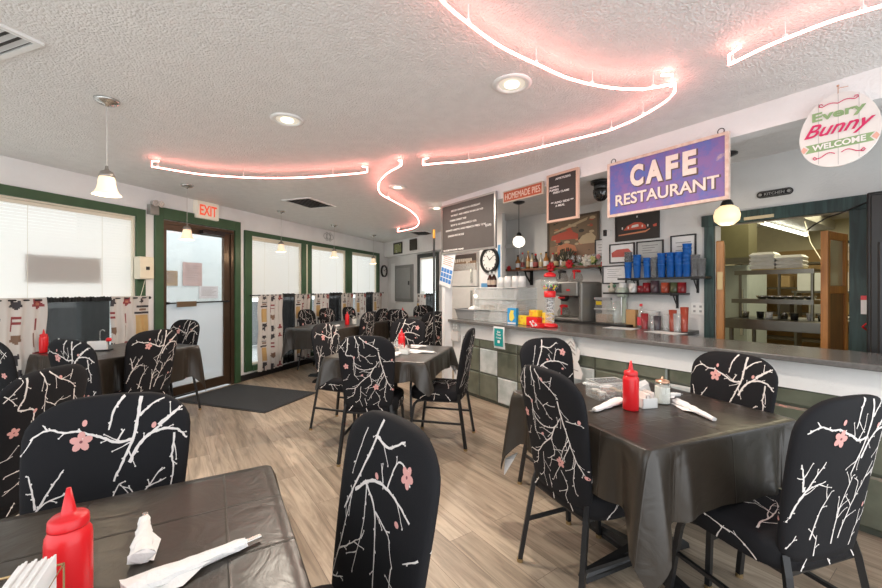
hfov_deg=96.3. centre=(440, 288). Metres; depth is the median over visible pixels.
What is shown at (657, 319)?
tumbler
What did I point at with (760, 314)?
pot
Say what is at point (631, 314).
carton
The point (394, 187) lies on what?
recessed light
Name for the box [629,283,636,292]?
mug
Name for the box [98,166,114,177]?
socket
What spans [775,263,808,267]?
box
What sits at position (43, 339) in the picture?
ketchup bottle
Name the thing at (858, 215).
trim
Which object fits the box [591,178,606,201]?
ceiling fixture
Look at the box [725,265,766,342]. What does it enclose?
refrigerator
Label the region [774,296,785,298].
metal bowl
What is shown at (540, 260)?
liquor bottle
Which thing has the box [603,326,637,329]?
paper sheet
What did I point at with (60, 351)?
banquet chair
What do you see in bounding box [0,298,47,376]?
curtain
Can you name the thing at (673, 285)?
mug
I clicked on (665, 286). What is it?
mug
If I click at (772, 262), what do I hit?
box
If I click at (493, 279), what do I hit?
syrup bottle
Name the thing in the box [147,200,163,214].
emergency light
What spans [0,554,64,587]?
caddy
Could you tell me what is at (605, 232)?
thermostat
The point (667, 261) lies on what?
glass
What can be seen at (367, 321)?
banquet chair
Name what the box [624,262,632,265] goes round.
glass
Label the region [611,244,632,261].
picture
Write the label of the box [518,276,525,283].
foam cup
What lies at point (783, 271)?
shelf
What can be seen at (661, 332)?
paper sheet
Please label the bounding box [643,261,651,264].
glass
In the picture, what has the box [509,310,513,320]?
art
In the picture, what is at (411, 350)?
roll
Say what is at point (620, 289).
mixer
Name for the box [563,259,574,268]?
flower
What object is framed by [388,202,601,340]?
wall
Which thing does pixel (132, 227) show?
window
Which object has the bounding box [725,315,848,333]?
countertop
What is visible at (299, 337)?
tablecloth
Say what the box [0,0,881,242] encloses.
ceiling
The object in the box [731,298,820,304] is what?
shelf
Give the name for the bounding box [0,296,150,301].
curtain rod
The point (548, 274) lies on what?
machine
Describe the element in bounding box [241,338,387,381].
baseboard
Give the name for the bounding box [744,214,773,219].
wood strip
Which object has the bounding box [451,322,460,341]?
boxes
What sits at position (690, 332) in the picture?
countertop
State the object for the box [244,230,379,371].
trim
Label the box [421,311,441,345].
banquet chair
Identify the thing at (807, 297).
metal bowl
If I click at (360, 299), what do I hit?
curtain
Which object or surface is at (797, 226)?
fluorescent light
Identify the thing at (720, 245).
door
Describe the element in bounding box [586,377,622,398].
plastic container
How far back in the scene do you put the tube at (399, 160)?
4.36 m
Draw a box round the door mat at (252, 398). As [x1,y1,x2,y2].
[179,384,315,412]
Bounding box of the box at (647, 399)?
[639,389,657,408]
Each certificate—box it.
[595,239,601,264]
[602,265,626,283]
[670,233,696,269]
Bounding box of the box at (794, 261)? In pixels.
[775,259,808,263]
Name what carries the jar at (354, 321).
on the tablecloth at (299, 337)
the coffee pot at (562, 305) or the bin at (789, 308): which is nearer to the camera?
the coffee pot at (562, 305)
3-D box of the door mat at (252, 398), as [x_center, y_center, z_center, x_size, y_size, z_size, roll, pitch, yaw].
[-2.321,1.304,4.774,1.320,0.009,0.880,0,0,20]
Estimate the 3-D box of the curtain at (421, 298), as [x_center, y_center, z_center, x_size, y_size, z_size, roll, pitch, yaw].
[-0.426,0.360,8.415,0.050,0.500,0.372,0,0,-36]
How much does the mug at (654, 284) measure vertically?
0.120 m
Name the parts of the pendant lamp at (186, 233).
lamp shade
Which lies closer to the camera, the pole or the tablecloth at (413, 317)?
the pole
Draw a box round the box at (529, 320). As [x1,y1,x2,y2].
[526,317,541,325]
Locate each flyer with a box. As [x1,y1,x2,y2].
[439,253,455,288]
[493,326,504,348]
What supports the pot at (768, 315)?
on the prep table at (802, 325)
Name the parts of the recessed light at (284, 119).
bulb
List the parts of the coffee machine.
control panel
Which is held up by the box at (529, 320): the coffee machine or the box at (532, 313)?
the box at (532, 313)
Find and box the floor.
[16,362,881,587]
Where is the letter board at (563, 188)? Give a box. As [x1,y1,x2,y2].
[547,167,579,223]
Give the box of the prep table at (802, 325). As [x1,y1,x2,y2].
[725,268,848,349]
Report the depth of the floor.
2.42 m
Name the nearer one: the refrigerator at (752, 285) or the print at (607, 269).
the print at (607, 269)
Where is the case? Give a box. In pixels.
[474,287,536,322]
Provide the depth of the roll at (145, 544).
0.82 m
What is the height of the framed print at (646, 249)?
0.226 m
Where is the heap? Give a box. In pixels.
[468,305,479,308]
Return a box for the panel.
[391,263,413,302]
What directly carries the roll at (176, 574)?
on the tablecloth at (192, 517)
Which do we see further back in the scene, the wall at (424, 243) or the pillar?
the wall at (424, 243)
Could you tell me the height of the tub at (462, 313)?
0.130 m
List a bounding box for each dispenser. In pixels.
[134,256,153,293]
[637,304,642,324]
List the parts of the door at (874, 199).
handle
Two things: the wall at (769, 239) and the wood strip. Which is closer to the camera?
the wood strip
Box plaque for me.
[757,187,793,198]
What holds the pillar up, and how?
on the floor
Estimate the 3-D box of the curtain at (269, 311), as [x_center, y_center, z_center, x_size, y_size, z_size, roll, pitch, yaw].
[-2.584,0.655,5.992,0.051,1.130,0.492,0,0,20]
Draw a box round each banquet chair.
[0,342,18,391]
[0,364,87,518]
[19,392,190,514]
[47,339,123,396]
[114,329,177,395]
[169,319,201,409]
[297,309,315,370]
[309,323,355,429]
[312,410,440,587]
[319,308,334,322]
[336,335,404,466]
[342,307,355,319]
[359,311,375,335]
[375,308,387,321]
[387,309,407,332]
[390,318,426,416]
[410,328,475,451]
[413,305,431,316]
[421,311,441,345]
[517,338,573,524]
[517,365,666,587]
[665,394,881,587]
[690,351,778,587]
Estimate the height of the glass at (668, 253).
0.130 m
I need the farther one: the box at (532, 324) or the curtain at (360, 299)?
the curtain at (360, 299)
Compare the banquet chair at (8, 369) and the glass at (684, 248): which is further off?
the glass at (684, 248)
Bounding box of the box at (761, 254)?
[749,252,779,257]
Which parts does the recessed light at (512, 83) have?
bulb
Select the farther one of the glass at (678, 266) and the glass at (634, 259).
the glass at (634, 259)
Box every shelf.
[506,265,601,284]
[603,292,689,307]
[617,276,711,292]
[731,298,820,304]
[734,268,820,274]
[791,291,848,292]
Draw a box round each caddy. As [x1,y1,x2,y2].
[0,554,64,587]
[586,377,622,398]
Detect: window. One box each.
[0,194,134,295]
[252,236,300,364]
[312,246,344,350]
[352,252,375,291]
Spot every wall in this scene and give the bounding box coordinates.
[0,155,387,374]
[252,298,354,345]
[384,232,440,257]
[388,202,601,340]
[479,213,506,319]
[602,131,881,337]
[757,218,848,347]
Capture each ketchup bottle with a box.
[39,329,48,352]
[43,487,92,587]
[345,312,348,324]
[398,329,404,347]
[623,361,638,411]
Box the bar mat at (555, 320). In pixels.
[554,319,632,327]
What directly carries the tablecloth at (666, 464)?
on the dining table at (613, 536)
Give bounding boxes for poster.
[453,253,475,270]
[615,210,659,241]
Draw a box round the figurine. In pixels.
[608,282,615,291]
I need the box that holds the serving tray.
[751,268,810,269]
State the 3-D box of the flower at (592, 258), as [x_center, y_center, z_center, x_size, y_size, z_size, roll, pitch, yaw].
[1.865,-0.360,4.864,0.048,0.095,0.165,0,0,-35]
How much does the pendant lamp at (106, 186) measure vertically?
0.555 m
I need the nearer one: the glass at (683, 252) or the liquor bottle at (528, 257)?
the glass at (683, 252)
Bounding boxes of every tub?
[454,308,489,319]
[594,297,614,322]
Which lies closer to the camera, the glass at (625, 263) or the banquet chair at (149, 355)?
the banquet chair at (149, 355)
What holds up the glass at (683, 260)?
on the glass at (686, 266)
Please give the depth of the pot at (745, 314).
4.19 m
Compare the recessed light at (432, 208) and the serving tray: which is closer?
the serving tray
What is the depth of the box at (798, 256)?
3.94 m
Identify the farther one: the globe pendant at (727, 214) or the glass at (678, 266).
the glass at (678, 266)
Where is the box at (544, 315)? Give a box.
[542,312,553,323]
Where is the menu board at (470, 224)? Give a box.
[441,191,496,254]
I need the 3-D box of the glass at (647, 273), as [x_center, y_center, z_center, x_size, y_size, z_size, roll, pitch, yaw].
[2.087,-0.173,3.995,0.082,0.130,0.082,0,0,0]
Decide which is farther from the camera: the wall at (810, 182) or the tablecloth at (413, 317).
the tablecloth at (413, 317)
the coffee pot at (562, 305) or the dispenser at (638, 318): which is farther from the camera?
the coffee pot at (562, 305)
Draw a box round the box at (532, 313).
[529,310,542,316]
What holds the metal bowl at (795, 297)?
on the prep table at (802, 325)
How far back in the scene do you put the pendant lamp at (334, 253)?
6.80 m
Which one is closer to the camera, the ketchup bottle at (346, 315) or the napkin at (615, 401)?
the napkin at (615, 401)
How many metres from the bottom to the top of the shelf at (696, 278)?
0.150 m
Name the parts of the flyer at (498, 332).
teal panel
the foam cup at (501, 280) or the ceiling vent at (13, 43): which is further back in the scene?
the foam cup at (501, 280)
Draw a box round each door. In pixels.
[164,220,233,395]
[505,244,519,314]
[716,241,724,338]
[821,231,847,349]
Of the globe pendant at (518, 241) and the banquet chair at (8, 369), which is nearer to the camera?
the banquet chair at (8, 369)
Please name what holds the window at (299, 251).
in the wall at (13, 172)
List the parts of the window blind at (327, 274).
head rail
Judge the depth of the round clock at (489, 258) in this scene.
5.92 m
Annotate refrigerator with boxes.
[452,262,478,348]
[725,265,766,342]
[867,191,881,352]
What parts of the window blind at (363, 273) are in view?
cord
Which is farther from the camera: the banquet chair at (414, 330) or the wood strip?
the banquet chair at (414, 330)
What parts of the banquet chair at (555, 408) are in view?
leg, backrest, seat frame, seat, leg, leg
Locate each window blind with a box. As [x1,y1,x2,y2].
[0,197,131,297]
[252,238,298,297]
[312,247,343,295]
[352,254,374,294]
[421,257,435,292]
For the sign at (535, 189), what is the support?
attached to the beam
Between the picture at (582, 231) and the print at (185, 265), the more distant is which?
the print at (185, 265)
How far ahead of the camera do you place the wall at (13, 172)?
4.41 m
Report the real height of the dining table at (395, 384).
0.752 m
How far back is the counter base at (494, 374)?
3.02 m
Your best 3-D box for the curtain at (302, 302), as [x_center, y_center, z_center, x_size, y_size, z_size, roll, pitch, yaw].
[-2.345,0.640,6.666,0.053,1.100,0.402,0,0,20]
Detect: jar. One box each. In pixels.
[352,316,356,323]
[655,377,670,403]
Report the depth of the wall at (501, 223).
5.82 m
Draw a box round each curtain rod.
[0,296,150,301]
[249,293,312,296]
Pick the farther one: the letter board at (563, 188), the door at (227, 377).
the door at (227, 377)
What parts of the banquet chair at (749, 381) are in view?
leg, backrest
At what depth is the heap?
5.05 m
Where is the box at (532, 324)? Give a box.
[530,322,544,327]
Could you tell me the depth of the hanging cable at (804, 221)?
5.12 m
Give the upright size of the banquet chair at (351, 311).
0.970 m
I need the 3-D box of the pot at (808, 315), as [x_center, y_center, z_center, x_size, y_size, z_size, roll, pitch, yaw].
[3.618,0.277,3.863,0.068,0.065,0.068,0,0,0]
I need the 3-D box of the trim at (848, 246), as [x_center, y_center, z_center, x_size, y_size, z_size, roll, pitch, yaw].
[3.024,-0.150,2.918,0.040,0.320,0.014,0,0,-35]
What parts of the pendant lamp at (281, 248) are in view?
lamp shade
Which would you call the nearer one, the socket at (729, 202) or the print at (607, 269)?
the socket at (729, 202)
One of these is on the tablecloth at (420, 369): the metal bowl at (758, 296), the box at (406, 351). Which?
the box at (406, 351)
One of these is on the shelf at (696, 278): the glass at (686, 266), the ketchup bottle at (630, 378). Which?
the glass at (686, 266)
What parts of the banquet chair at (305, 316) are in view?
leg, backrest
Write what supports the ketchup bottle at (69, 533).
on the tablecloth at (192, 517)
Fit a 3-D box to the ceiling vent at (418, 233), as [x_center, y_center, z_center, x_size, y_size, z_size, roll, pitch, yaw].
[-0.380,-1.094,7.830,0.400,0.012,0.550,0,0,20]
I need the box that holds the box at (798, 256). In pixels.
[775,254,808,259]
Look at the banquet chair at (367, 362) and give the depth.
2.91 m
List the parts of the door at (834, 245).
panel, glass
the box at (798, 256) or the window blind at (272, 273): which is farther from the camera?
the window blind at (272, 273)
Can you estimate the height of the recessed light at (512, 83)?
0.011 m
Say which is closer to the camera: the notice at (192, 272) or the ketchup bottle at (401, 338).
the ketchup bottle at (401, 338)
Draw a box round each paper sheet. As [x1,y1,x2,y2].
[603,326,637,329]
[644,331,685,334]
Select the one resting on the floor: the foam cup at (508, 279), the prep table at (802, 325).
the prep table at (802, 325)
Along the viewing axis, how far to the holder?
3.49 m
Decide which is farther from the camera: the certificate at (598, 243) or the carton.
the certificate at (598, 243)
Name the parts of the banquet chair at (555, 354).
leg, backrest, leg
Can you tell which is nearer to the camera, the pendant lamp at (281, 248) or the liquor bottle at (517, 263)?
the pendant lamp at (281, 248)
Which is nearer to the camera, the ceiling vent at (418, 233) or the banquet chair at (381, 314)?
the banquet chair at (381, 314)
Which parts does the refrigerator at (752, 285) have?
door, handle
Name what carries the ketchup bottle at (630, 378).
on the tablecloth at (666, 464)
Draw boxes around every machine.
[540,272,558,327]
[547,281,601,321]
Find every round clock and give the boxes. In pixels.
[381,265,387,276]
[480,248,498,272]
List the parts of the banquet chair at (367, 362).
leg, seat frame, backrest, seat, leg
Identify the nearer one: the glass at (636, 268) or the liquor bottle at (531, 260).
the glass at (636, 268)
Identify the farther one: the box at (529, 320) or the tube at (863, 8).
the box at (529, 320)
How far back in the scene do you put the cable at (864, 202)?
2.89 m
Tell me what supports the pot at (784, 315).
on the prep table at (802, 325)
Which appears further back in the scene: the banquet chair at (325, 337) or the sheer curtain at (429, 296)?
the sheer curtain at (429, 296)
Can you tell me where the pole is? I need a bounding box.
[433,229,434,345]
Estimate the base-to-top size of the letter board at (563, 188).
0.432 m
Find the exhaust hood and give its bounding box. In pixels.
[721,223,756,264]
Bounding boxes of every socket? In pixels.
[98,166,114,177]
[720,199,733,205]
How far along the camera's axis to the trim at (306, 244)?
6.86 m
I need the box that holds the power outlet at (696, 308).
[691,303,703,314]
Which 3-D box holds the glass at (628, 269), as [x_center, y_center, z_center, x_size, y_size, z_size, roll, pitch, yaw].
[1.972,-0.173,4.159,0.082,0.130,0.082,0,0,0]
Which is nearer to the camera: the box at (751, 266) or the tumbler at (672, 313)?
the tumbler at (672, 313)
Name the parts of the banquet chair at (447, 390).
leg, leg, seat, leg, backrest, leg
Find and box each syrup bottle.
[487,272,491,286]
[491,271,496,286]
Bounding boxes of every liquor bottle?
[515,255,519,268]
[520,253,524,268]
[526,251,529,268]
[530,253,533,267]
[533,254,537,267]
[539,253,542,267]
[543,252,548,267]
[554,253,558,266]
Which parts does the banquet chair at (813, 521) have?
leg, leg, seat, leg, seat frame, backrest, leg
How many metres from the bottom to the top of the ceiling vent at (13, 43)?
0.012 m
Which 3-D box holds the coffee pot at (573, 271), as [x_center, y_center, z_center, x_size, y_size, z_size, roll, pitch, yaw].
[1.621,-0.154,4.756,0.192,0.145,0.156,0,0,-35]
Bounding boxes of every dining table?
[308,373,316,382]
[393,383,429,438]
[578,521,689,587]
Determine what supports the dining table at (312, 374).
on the floor
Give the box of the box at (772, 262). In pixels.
[749,260,777,264]
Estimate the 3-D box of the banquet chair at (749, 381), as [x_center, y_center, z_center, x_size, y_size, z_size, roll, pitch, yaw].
[1.331,0.825,2.008,0.539,0.970,0.441,0,0,-21]
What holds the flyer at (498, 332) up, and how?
hanging from the countertop at (868, 361)
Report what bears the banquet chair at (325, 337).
on the floor
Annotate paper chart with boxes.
[480,243,500,288]
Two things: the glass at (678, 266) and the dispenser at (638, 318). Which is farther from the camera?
the dispenser at (638, 318)
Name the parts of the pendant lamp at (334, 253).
lamp shade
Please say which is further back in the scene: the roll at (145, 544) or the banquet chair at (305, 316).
the banquet chair at (305, 316)
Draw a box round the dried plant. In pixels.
[556,247,575,266]
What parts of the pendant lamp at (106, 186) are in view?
lamp shade, cord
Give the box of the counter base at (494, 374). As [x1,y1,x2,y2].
[454,323,881,537]
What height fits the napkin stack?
0.096 m
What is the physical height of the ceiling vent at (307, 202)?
0.012 m
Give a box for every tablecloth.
[0,465,310,587]
[24,343,205,394]
[281,319,389,359]
[315,344,457,396]
[387,316,421,319]
[501,378,795,587]
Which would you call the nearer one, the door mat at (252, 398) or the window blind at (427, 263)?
the door mat at (252, 398)
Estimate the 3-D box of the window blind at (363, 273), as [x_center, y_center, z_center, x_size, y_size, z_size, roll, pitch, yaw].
[-1.721,-0.299,8.736,0.028,0.872,1.020,0,0,20]
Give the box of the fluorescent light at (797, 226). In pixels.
[757,216,834,236]
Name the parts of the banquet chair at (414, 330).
backrest, leg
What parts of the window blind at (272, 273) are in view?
head rail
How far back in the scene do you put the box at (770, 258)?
4.12 m
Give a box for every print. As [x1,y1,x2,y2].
[185,265,199,279]
[607,269,616,277]
[609,242,634,263]
[636,239,663,262]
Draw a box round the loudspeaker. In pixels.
[409,238,416,250]
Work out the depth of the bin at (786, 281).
6.25 m
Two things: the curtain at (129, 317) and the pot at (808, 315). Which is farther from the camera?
the curtain at (129, 317)
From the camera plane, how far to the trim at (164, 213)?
4.81 m
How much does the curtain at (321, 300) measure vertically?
1.100 m
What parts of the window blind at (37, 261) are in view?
cord, head rail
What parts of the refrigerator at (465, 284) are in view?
freezer door, door, handle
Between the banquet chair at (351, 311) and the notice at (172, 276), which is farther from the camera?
the banquet chair at (351, 311)
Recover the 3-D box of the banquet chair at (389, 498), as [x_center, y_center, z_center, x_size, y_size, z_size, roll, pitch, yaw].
[-0.308,0.825,0.889,0.540,0.970,0.441,0,0,-39]
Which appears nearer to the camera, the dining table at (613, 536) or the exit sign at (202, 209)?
the dining table at (613, 536)
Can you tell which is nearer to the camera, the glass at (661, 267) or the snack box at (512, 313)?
the glass at (661, 267)
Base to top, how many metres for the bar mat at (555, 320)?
0.020 m
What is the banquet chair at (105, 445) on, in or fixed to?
on the floor
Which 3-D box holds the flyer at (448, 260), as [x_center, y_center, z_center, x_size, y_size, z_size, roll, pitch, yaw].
[0.082,-0.285,4.908,0.006,0.575,0.371,0,0,-35]
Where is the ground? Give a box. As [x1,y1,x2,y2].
[169,345,257,398]
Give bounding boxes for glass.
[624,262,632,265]
[624,266,632,277]
[633,258,641,261]
[633,265,641,277]
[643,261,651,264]
[643,265,651,277]
[657,253,665,256]
[657,260,665,263]
[657,264,665,276]
[666,252,674,255]
[666,256,674,259]
[666,260,674,263]
[666,264,674,276]
[674,263,682,276]
[682,243,691,246]
[682,247,691,250]
[682,251,691,254]
[682,255,691,258]
[682,259,691,262]
[682,263,691,276]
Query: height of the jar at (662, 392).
0.126 m
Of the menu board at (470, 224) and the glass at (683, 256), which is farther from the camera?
the menu board at (470, 224)
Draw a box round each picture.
[393,242,401,254]
[549,214,596,246]
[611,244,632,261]
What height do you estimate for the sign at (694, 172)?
0.451 m
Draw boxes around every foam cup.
[498,277,504,284]
[504,276,511,283]
[512,276,518,283]
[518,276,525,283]
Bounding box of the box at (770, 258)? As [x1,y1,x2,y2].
[749,256,776,260]
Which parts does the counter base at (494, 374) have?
panel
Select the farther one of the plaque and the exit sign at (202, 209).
the exit sign at (202, 209)
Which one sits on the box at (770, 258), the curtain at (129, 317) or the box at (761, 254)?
the box at (761, 254)
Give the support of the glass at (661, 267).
on the shelf at (696, 278)
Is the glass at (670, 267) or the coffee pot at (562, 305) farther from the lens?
the coffee pot at (562, 305)
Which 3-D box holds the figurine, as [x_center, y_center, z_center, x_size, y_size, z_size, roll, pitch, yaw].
[1.868,-0.013,4.316,0.086,0.110,0.069,0,0,24]
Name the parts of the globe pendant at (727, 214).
glass globe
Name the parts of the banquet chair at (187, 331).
leg, backrest, leg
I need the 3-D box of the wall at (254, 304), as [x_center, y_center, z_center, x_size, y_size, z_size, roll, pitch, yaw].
[-2.840,0.810,13.564,0.201,1.000,10.900,0,0,20]
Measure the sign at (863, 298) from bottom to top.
0.130 m
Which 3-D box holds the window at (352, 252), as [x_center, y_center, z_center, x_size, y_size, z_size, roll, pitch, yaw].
[-1.740,0.175,8.743,0.100,1.870,1.070,0,0,20]
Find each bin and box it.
[777,276,793,286]
[777,298,793,312]
[809,304,820,313]
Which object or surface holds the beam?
attached to the ceiling
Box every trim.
[0,184,145,295]
[154,207,240,383]
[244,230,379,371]
[306,244,307,293]
[417,252,438,310]
[701,194,866,351]
[848,246,848,289]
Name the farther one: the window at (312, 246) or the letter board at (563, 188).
the window at (312, 246)
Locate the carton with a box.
[626,309,637,325]
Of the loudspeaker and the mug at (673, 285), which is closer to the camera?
the mug at (673, 285)
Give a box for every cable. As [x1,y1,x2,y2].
[804,221,820,259]
[807,202,866,230]
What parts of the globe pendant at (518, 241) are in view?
glass globe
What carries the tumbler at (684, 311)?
on the countertop at (690, 332)
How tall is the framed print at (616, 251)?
0.213 m
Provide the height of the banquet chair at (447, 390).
0.970 m
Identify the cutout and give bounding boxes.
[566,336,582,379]
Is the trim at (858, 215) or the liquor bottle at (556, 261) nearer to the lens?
the trim at (858, 215)
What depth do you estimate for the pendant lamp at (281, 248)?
5.58 m
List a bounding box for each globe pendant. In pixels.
[513,201,524,246]
[713,150,740,225]
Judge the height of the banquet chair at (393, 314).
0.970 m
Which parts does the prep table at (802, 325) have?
leg, post, leg, post, post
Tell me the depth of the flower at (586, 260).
4.91 m
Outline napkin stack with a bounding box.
[639,380,650,390]
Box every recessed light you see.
[270,112,303,126]
[388,185,406,189]
[429,207,440,209]
[492,73,531,93]
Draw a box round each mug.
[619,283,626,287]
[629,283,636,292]
[637,286,643,292]
[643,283,650,292]
[651,281,658,292]
[661,282,669,292]
[670,282,677,292]
[677,282,686,292]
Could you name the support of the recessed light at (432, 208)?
in the ceiling
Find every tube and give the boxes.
[151,159,367,178]
[378,158,418,231]
[422,79,675,165]
[440,0,673,89]
[728,0,881,65]
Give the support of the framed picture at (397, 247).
attached to the wall at (424, 243)
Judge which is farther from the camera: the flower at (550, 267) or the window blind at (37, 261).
the flower at (550, 267)
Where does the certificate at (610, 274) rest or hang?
attached to the wall at (810, 182)
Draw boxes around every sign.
[193,200,218,220]
[503,181,543,203]
[607,128,729,217]
[799,85,881,166]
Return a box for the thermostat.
[603,230,610,235]
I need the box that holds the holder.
[87,329,112,350]
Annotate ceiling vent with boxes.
[0,23,44,60]
[281,197,335,208]
[408,231,432,235]
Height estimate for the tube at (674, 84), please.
0.079 m
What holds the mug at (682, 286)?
on the shelf at (670, 294)
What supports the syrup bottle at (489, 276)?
on the case
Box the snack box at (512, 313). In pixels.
[507,308,518,324]
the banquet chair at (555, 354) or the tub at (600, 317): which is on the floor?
the banquet chair at (555, 354)
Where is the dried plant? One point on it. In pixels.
(565, 254)
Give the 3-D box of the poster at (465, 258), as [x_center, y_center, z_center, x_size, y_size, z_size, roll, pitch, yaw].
[0.362,-0.420,6.383,0.015,0.260,0.630,0,0,-35]
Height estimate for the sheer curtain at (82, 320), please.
0.986 m
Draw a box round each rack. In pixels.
[791,273,848,345]
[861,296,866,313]
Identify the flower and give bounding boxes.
[544,262,557,271]
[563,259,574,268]
[578,254,595,266]
[590,256,597,262]
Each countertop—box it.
[448,318,881,371]
[554,322,698,336]
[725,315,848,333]
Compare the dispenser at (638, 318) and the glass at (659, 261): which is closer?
the glass at (659, 261)
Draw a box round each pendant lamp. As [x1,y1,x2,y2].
[91,95,121,197]
[180,184,193,239]
[276,210,285,251]
[331,224,337,257]
[370,235,376,263]
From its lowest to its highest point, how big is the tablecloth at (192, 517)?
0.426 m
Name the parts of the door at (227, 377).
latch plate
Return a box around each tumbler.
[641,313,648,328]
[653,316,660,329]
[669,310,676,330]
[680,307,688,331]
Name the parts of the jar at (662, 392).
lid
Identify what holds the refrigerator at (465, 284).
on the floor
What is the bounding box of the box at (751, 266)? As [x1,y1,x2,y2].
[749,265,775,268]
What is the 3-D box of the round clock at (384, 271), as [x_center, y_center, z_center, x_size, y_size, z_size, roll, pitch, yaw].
[-1.376,-0.420,9.553,0.040,0.290,0.290,0,0,20]
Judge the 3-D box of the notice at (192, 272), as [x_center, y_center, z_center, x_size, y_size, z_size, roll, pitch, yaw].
[-3.833,-0.220,6.096,0.006,0.360,0.320,0,0,19]
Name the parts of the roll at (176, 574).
cutlery handle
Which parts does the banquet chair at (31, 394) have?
seat, seat frame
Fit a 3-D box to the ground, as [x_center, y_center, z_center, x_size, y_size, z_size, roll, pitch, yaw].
[-17.023,1.420,10.588,29.860,0.100,28.000,0,0,20]
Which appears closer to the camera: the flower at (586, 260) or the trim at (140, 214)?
the trim at (140, 214)
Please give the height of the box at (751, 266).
0.048 m
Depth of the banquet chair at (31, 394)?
1.60 m
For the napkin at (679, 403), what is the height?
0.032 m
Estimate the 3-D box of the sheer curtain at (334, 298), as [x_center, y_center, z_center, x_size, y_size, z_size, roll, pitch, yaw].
[-2.025,0.632,7.576,0.047,1.117,0.400,0,0,20]
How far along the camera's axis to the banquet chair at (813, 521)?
1.28 m
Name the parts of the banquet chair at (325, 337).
leg, backrest, seat, leg, leg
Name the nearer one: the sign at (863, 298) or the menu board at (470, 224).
the sign at (863, 298)
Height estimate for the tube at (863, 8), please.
0.079 m
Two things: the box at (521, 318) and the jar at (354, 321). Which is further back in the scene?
the jar at (354, 321)
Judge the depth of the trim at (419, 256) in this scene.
8.00 m
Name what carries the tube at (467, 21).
attached to the ceiling
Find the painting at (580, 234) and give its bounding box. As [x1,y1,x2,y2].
[547,211,599,263]
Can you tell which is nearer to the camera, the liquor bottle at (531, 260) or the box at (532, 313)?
the box at (532, 313)
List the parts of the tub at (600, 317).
storage tub, lid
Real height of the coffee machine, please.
0.470 m
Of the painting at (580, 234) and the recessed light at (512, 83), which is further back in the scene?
the painting at (580, 234)
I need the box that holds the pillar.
[442,255,451,378]
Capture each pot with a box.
[558,304,568,316]
[570,270,580,280]
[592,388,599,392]
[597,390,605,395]
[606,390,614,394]
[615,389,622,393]
[741,311,748,317]
[756,311,763,317]
[765,312,772,318]
[780,312,788,318]
[790,313,798,319]
[806,313,814,319]
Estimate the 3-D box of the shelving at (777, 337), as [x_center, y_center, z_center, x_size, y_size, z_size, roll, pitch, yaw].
[5.650,0.335,6.153,0.400,1.950,1.510,0,0,-35]
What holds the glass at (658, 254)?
on the glass
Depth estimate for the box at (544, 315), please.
4.07 m
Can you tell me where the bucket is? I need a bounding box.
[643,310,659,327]
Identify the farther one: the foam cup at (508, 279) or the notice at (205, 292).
the notice at (205, 292)
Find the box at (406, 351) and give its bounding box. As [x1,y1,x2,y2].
[398,345,409,354]
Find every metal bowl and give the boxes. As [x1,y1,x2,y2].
[756,295,767,298]
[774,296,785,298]
[792,296,805,298]
[805,296,817,299]
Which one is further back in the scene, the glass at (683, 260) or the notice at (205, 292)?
the notice at (205, 292)
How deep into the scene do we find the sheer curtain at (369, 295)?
8.80 m
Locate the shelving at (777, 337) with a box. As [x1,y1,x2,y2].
[741,261,848,342]
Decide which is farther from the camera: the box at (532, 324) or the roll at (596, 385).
the box at (532, 324)
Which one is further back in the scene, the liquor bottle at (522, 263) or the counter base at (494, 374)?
the liquor bottle at (522, 263)
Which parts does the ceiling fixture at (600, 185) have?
lamp shade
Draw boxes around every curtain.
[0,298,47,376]
[46,296,111,344]
[110,296,148,344]
[257,294,282,371]
[282,293,294,363]
[294,294,310,360]
[314,293,328,323]
[329,292,341,320]
[341,293,352,320]
[355,293,365,318]
[366,292,373,311]
[373,292,381,312]
[417,294,425,305]
[425,293,432,311]
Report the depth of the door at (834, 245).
3.09 m
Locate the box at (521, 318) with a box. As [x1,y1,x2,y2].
[518,315,529,324]
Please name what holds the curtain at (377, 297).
hanging from the curtain rod
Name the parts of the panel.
panel door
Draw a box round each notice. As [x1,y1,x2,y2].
[167,271,177,285]
[183,262,201,285]
[199,286,217,298]
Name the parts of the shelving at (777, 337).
shelf, shelf, shelf, shelf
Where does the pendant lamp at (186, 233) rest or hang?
hanging from the ceiling
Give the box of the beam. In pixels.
[442,67,881,205]
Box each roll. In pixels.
[119,534,261,587]
[127,512,160,564]
[410,344,425,347]
[410,349,438,352]
[579,382,615,388]
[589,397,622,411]
[670,392,681,397]
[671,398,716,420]
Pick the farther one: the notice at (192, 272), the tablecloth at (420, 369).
the notice at (192, 272)
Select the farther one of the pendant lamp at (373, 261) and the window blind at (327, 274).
the pendant lamp at (373, 261)
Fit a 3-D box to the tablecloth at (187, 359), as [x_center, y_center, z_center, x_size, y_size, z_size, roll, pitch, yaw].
[-2.902,0.794,3.580,1.004,0.484,1.024,0,0,20]
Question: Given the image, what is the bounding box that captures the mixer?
[616,287,628,323]

